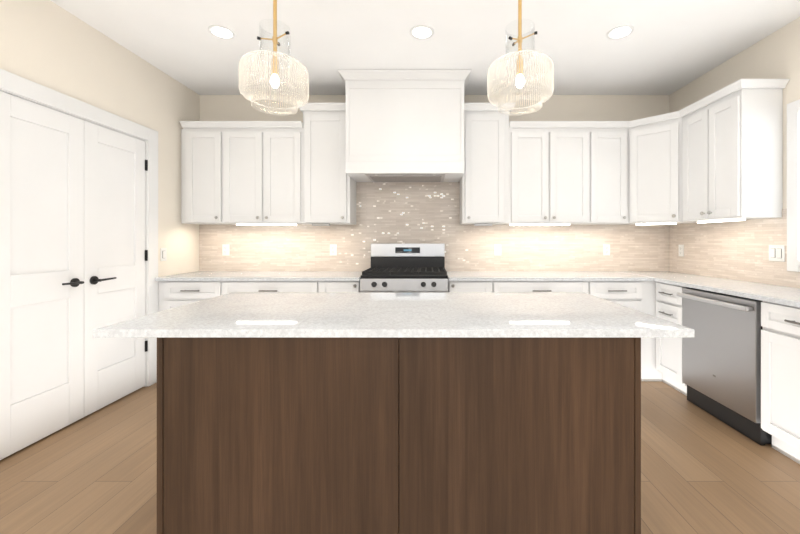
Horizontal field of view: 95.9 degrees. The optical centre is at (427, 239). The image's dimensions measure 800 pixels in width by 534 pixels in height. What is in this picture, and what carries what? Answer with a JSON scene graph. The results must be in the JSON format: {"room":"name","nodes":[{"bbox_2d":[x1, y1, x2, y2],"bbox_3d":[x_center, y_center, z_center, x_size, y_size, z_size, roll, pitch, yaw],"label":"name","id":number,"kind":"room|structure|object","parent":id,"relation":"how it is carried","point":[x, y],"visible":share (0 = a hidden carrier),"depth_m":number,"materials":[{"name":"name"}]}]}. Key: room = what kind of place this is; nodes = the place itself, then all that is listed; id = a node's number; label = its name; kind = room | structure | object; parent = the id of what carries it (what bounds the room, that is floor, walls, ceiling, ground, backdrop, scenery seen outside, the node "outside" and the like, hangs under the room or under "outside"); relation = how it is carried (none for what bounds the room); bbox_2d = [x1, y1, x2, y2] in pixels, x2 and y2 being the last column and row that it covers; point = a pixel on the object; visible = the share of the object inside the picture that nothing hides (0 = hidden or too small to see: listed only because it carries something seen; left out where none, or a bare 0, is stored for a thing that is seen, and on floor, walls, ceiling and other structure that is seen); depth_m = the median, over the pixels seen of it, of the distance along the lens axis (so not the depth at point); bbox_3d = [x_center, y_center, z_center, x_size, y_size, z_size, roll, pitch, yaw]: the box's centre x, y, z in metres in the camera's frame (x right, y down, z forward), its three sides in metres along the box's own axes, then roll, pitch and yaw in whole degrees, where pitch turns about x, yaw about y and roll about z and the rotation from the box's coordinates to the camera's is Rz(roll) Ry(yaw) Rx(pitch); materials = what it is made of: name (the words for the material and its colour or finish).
{"room":"kitchen","nodes":[
{"label":"kitchen","id":0,"kind":"room"},
{"bbox_2d":[0,0,199,386],"bbox_3d":[-2.431,-0.135,0.500,0.138,2.750,6.500,0,0,0],"label":"wall","id":1,"kind":"structure","parent":0,"point":[53,55],"depth_m":2.79,"materials":[{"name":"paint"}]},
{"bbox_2d":[0,91,83,459],"bbox_3d":[-2.372,0.198,2.220,0.094,2.060,0.547,0,0,0],"label":"door","id":2,"kind":"structure","parent":1,"relation":"in","point":[41,271],"depth_m":2.22,"materials":[{"name":"white wood"}]},
{"bbox_2d":[84,120,147,416],"bbox_3d":[-2.372,0.198,2.770,0.094,2.060,0.547,0,0,0],"label":"door","id":3,"kind":"structure","parent":1,"relation":"in","point":[115,251],"depth_m":2.73,"materials":[{"name":"white wood"}]},
{"bbox_2d":[160,248,166,260],"bbox_3d":[-2.374,0.130,3.235,0.010,0.116,0.072,0,0,0],"label":"light switch","id":4,"kind":"object","parent":1,"relation":"attached to","point":[163,254],"visible":1,"depth_m":3.22,"materials":[{"name":"white plastic"}]},
{"bbox_2d":[0,381,799,533],"bbox_3d":[0.068,1.270,0.575,5.195,0.060,6.650,0,0,0],"label":"floor","id":5,"kind":"structure","parent":0,"point":[702,471],"depth_m":1.89,"materials":[{"name":"brown wood"}]},
{"bbox_2d":[158,283,230,311],"bbox_3d":[-2.050,0.798,3.443,0.621,0.884,0.607,0,0,0],"label":"base cabinet","id":6,"kind":"object","parent":5,"relation":"on","point":[170,295],"depth_m":3.14,"materials":[{"name":"white wood"}]},
{"bbox_2d":[155,271,361,282],"bbox_3d":[-1.485,0.339,3.425,1.784,0.030,0.631,0,0,0],"label":"countertop","id":7,"kind":"structure","parent":6,"relation":"on","point":[200,276],"depth_m":3.16,"materials":[{"name":"white stone"}]},
{"bbox_2d":[231,283,326,292],"bbox_3d":[-1.349,0.798,3.443,0.912,0.884,0.607,0,0,0],"label":"base cabinet","id":8,"kind":"object","parent":5,"relation":"on","point":[235,287],"depth_m":3.14,"materials":[{"name":"white wood"}]},
{"bbox_2d":[327,279,359,292],"bbox_3d":[-0.810,0.798,3.443,0.431,0.884,0.607,0,0,0],"label":"base cabinet","id":9,"kind":"object","parent":5,"relation":"on","point":[331,287],"depth_m":3.14,"materials":[{"name":"white wood"}]},
{"bbox_2d":[149,337,648,533],"bbox_3d":[-0.107,0.798,1.784,1.794,0.884,0.902,0,0,0],"label":"kitchen island","id":10,"kind":"object","parent":5,"relation":"on","point":[398,413],"depth_m":1.33,"materials":[{"name":"brown wood"}]},
{"bbox_2d":[93,293,693,336],"bbox_3d":[-0.124,0.339,1.768,2.188,0.030,0.923,0,0,0],"label":"island countertop","id":11,"kind":"structure","parent":10,"relation":"on","point":[230,314],"depth_m":1.49,"materials":[{"name":"white stone"}]},
{"bbox_2d":[360,243,447,292],"bbox_3d":[-0.207,0.637,3.389,0.762,1.205,0.697,0,0,0],"label":"range","id":12,"kind":"object","parent":5,"relation":"on","point":[407,268],"visible":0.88,"depth_m":3.39,"materials":[{"name":"silver metal"}]},
{"bbox_2d":[448,283,502,292],"bbox_3d":[0.406,0.798,3.443,0.453,0.884,0.607,0,0,0],"label":"base cabinet","id":13,"kind":"object","parent":5,"relation":"on","point":[452,287],"depth_m":3.14,"materials":[{"name":"white wood"}]},
{"bbox_2d":[503,283,590,294],"bbox_3d":[0.952,0.798,3.443,0.903,0.884,0.607,0,0,0],"label":"base cabinet","id":14,"kind":"object","parent":5,"relation":"on","point":[507,287],"depth_m":3.14,"materials":[{"name":"white wood"}]},
{"bbox_2d":[591,283,646,380],"bbox_3d":[1.606,0.798,3.443,0.537,0.884,0.607,0,0,0],"label":"base cabinet","id":15,"kind":"object","parent":5,"relation":"on","point":[631,295],"depth_m":3.14,"materials":[{"name":"white wood"}]},
{"bbox_2d":[447,271,654,282],"bbox_3d":[1.063,0.339,3.425,1.772,0.030,0.631,0,0,0],"label":"countertop","id":16,"kind":"structure","parent":15,"relation":"on","point":[453,276],"depth_m":3.16,"materials":[{"name":"white stone"}]},
{"bbox_2d":[647,283,650,378],"bbox_3d":[2.255,0.798,3.454,0.512,0.884,0.587,0,0,0],"label":"base cabinet","id":17,"kind":"object","parent":5,"relation":"on","point":[648,284],"depth_m":3.16,"materials":[{"name":"white wood"}]},
{"bbox_2d":[651,283,738,395],"bbox_3d":[2.245,0.798,2.978,0.532,0.884,0.361,0,0,0],"label":"base cabinet","id":18,"kind":"object","parent":5,"relation":"on","point":[652,293],"depth_m":2.99,"materials":[{"name":"white wood"}]},
{"bbox_2d":[676,288,771,444],"bbox_3d":[2.198,0.800,2.475,0.564,0.879,0.626,0,0,0],"label":"dishwasher","id":19,"kind":"object","parent":5,"relation":"on","point":[721,364],"visible":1,"depth_m":2.39,"materials":[{"name":"silver metal"}]},
{"bbox_2d":[755,299,799,463],"bbox_3d":[2.245,0.798,1.851,0.532,0.884,0.601,0,0,0],"label":"base cabinet","id":20,"kind":"object","parent":5,"relation":"on","point":[780,331],"depth_m":2.03,"materials":[{"name":"white wood"}]},
{"bbox_2d":[627,271,799,306],"bbox_3d":[2.228,0.339,2.244,0.556,0.030,2.994,0,0,0],"label":"countertop","id":21,"kind":"structure","parent":20,"relation":"on","point":[767,293],"depth_m":2.52,"materials":[{"name":"white stone"}]},
{"bbox_2d":[51,0,799,94],"bbox_3d":[0.068,-1.540,0.575,5.195,0.060,6.650,0,0,0],"label":"ceiling","id":22,"kind":"structure","parent":0,"point":[666,47],"depth_m":2.67,"materials":[{"name":"paint"}]},
{"bbox_2d":[208,25,235,39],"bbox_3d":[-1.495,-1.505,2.613,0.176,0.008,0.176,0,0,0],"label":"recessed light","id":23,"kind":"object","parent":22,"relation":"in","point":[220,31],"visible":1,"depth_m":2.61,"materials":[{"name":"white plastic"}]},
{"bbox_2d":[239,0,308,115],"bbox_3d":[-0.752,-1.079,1.770,0.317,0.861,0.317,0,0,0],"label":"pendant light","id":24,"kind":"object","parent":22,"relation":"hanging from","point":[275,81],"visible":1,"depth_m":1.74,"materials":[{"name":"glass"}]},
{"bbox_2d":[410,25,433,39],"bbox_3d":[-0.043,-1.505,2.613,0.176,0.008,0.176,0,0,0],"label":"recessed light","id":25,"kind":"object","parent":22,"relation":"in","point":[421,32],"visible":1,"depth_m":2.61,"materials":[{"name":"white plastic"}]},
{"bbox_2d":[487,0,553,115],"bbox_3d":[0.452,-1.079,1.770,0.317,0.861,0.317,0,0,0],"label":"pendant light","id":26,"kind":"object","parent":22,"relation":"hanging from","point":[520,74],"visible":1,"depth_m":1.75,"materials":[{"name":"glass"}]},
{"bbox_2d":[607,25,633,39],"bbox_3d":[1.394,-1.505,2.613,0.176,0.008,0.176,0,0,0],"label":"recessed light","id":27,"kind":"object","parent":22,"relation":"in","point":[620,32],"visible":1,"depth_m":2.61,"materials":[{"name":"white plastic"}]},
{"bbox_2d":[199,95,668,270],"bbox_3d":[0.068,-0.135,3.806,5.195,2.750,0.128,0,0,0],"label":"wall","id":28,"kind":"structure","parent":0,"point":[407,212],"depth_m":3.74,"materials":[{"name":"paint"}]},
{"bbox_2d":[179,121,234,224],"bbox_3d":[-2.131,-0.639,3.583,0.491,0.959,0.327,0,0,0],"label":"upper cabinet","id":29,"kind":"object","parent":28,"relation":"attached to","point":[205,145],"depth_m":3.43,"materials":[{"name":"white wood"}]},
{"bbox_2d":[222,244,228,255],"bbox_3d":[-2.100,0.104,3.737,0.072,0.116,0.010,0,0,0],"label":"electrical outlet","id":30,"kind":"object","parent":28,"relation":"attached to","point":[225,249],"visible":1,"depth_m":3.74,"materials":[{"name":"white plastic"}]},
{"bbox_2d":[231,121,306,224],"bbox_3d":[-1.612,-0.639,3.583,0.836,0.959,0.327,0,0,0],"label":"upper cabinet","id":31,"kind":"object","parent":28,"relation":"attached to","point":[267,156],"depth_m":3.43,"materials":[{"name":"white wood"}]},
{"bbox_2d":[298,103,355,225],"bbox_3d":[-1.010,-0.726,3.583,0.528,1.132,0.327,0,0,0],"label":"upper cabinet","id":32,"kind":"object","parent":28,"relation":"attached to","point":[329,194],"depth_m":3.43,"materials":[{"name":"white wood"}]},
{"bbox_2d":[330,244,336,255],"bbox_3d":[-0.984,0.104,3.737,0.072,0.116,0.010,0,0,0],"label":"electrical outlet","id":33,"kind":"object","parent":28,"relation":"attached to","point":[333,249],"visible":1,"depth_m":3.74,"materials":[{"name":"white plastic"}]},
{"bbox_2d":[337,69,471,181],"bbox_3d":[-0.208,-1.048,3.459,1.184,0.916,0.564,0,0,0],"label":"range hood","id":34,"kind":"object","parent":28,"relation":"attached to","point":[404,125],"visible":0.98,"depth_m":3.24,"materials":[{"name":"white wood"}]},
{"bbox_2d":[460,103,510,225],"bbox_3d":[0.551,-0.726,3.583,0.446,1.132,0.327,0,0,0],"label":"upper cabinet","id":35,"kind":"object","parent":28,"relation":"attached to","point":[485,183],"depth_m":3.43,"materials":[{"name":"white wood"}]},
{"bbox_2d":[494,244,500,255],"bbox_3d":[0.724,0.104,3.737,0.072,0.116,0.010,0,0,0],"label":"electrical outlet","id":36,"kind":"object","parent":28,"relation":"attached to","point":[497,249],"visible":1,"depth_m":3.74,"materials":[{"name":"white plastic"}]},
{"bbox_2d":[511,121,594,224],"bbox_3d":[1.193,-0.639,3.583,0.835,0.959,0.327,0,0,0],"label":"upper cabinet","id":37,"kind":"object","parent":28,"relation":"attached to","point":[547,156],"depth_m":3.43,"materials":[{"name":"white wood"}]},
{"bbox_2d":[603,244,609,255],"bbox_3d":[1.854,0.104,3.737,0.072,0.116,0.010,0,0,0],"label":"electrical outlet","id":38,"kind":"object","parent":28,"relation":"attached to","point":[606,249],"visible":1,"depth_m":3.74,"materials":[{"name":"white plastic"}]},
{"bbox_2d":[583,121,634,224],"bbox_3d":[1.718,-0.639,3.558,0.498,0.959,0.377,0,0,0],"label":"upper cabinet","id":39,"kind":"object","parent":28,"relation":"attached to","point":[602,140],"depth_m":3.43,"materials":[{"name":"white wood"}]},
{"bbox_2d":[623,111,686,224],"bbox_3d":[2.171,-0.639,3.401,0.681,0.959,0.690,0,0,0],"label":"upper cabinet","id":40,"kind":"object","parent":28,"relation":"attached to","point":[650,144],"depth_m":3.30,"materials":[{"name":"white wood"}]},
{"bbox_2d":[669,17,799,287],"bbox_3d":[2.571,-0.135,0.500,0.128,2.750,6.500,0,0,0],"label":"wall","id":41,"kind":"structure","parent":0,"point":[735,250],"depth_m":2.84,"materials":[{"name":"paint"}]},
{"bbox_2d":[678,245,683,256],"bbox_3d":[2.502,0.104,3.560,0.010,0.116,0.072,0,0,0],"label":"electrical outlet","id":42,"kind":"object","parent":41,"relation":"attached to","point":[680,250],"visible":1,"depth_m":3.55,"materials":[{"name":"white plastic"}]},
{"bbox_2d":[679,79,786,222],"bbox_3d":[2.329,-0.639,2.876,0.364,0.959,0.652,0,0,0],"label":"upper cabinet","id":43,"kind":"object","parent":41,"relation":"attached to","point":[716,156],"depth_m":2.60,"materials":[{"name":"white wood"}]},
{"bbox_2d":[769,245,784,261],"bbox_3d":[2.501,0.095,2.585,0.010,0.116,0.118,0,0,0],"label":"light switch","id":44,"kind":"object","parent":41,"relation":"attached to","point":[776,252],"visible":1,"depth_m":2.58,"materials":[{"name":"white plastic"}]},
{"bbox_2d":[787,99,799,271],"bbox_3d":[2.655,-0.365,1.815,0.340,2.210,2.430,0,0,0],"label":"window","id":45,"kind":"structure","parent":41,"relation":"in","point":[793,186],"depth_m":2.46,"materials":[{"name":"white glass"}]}
]}

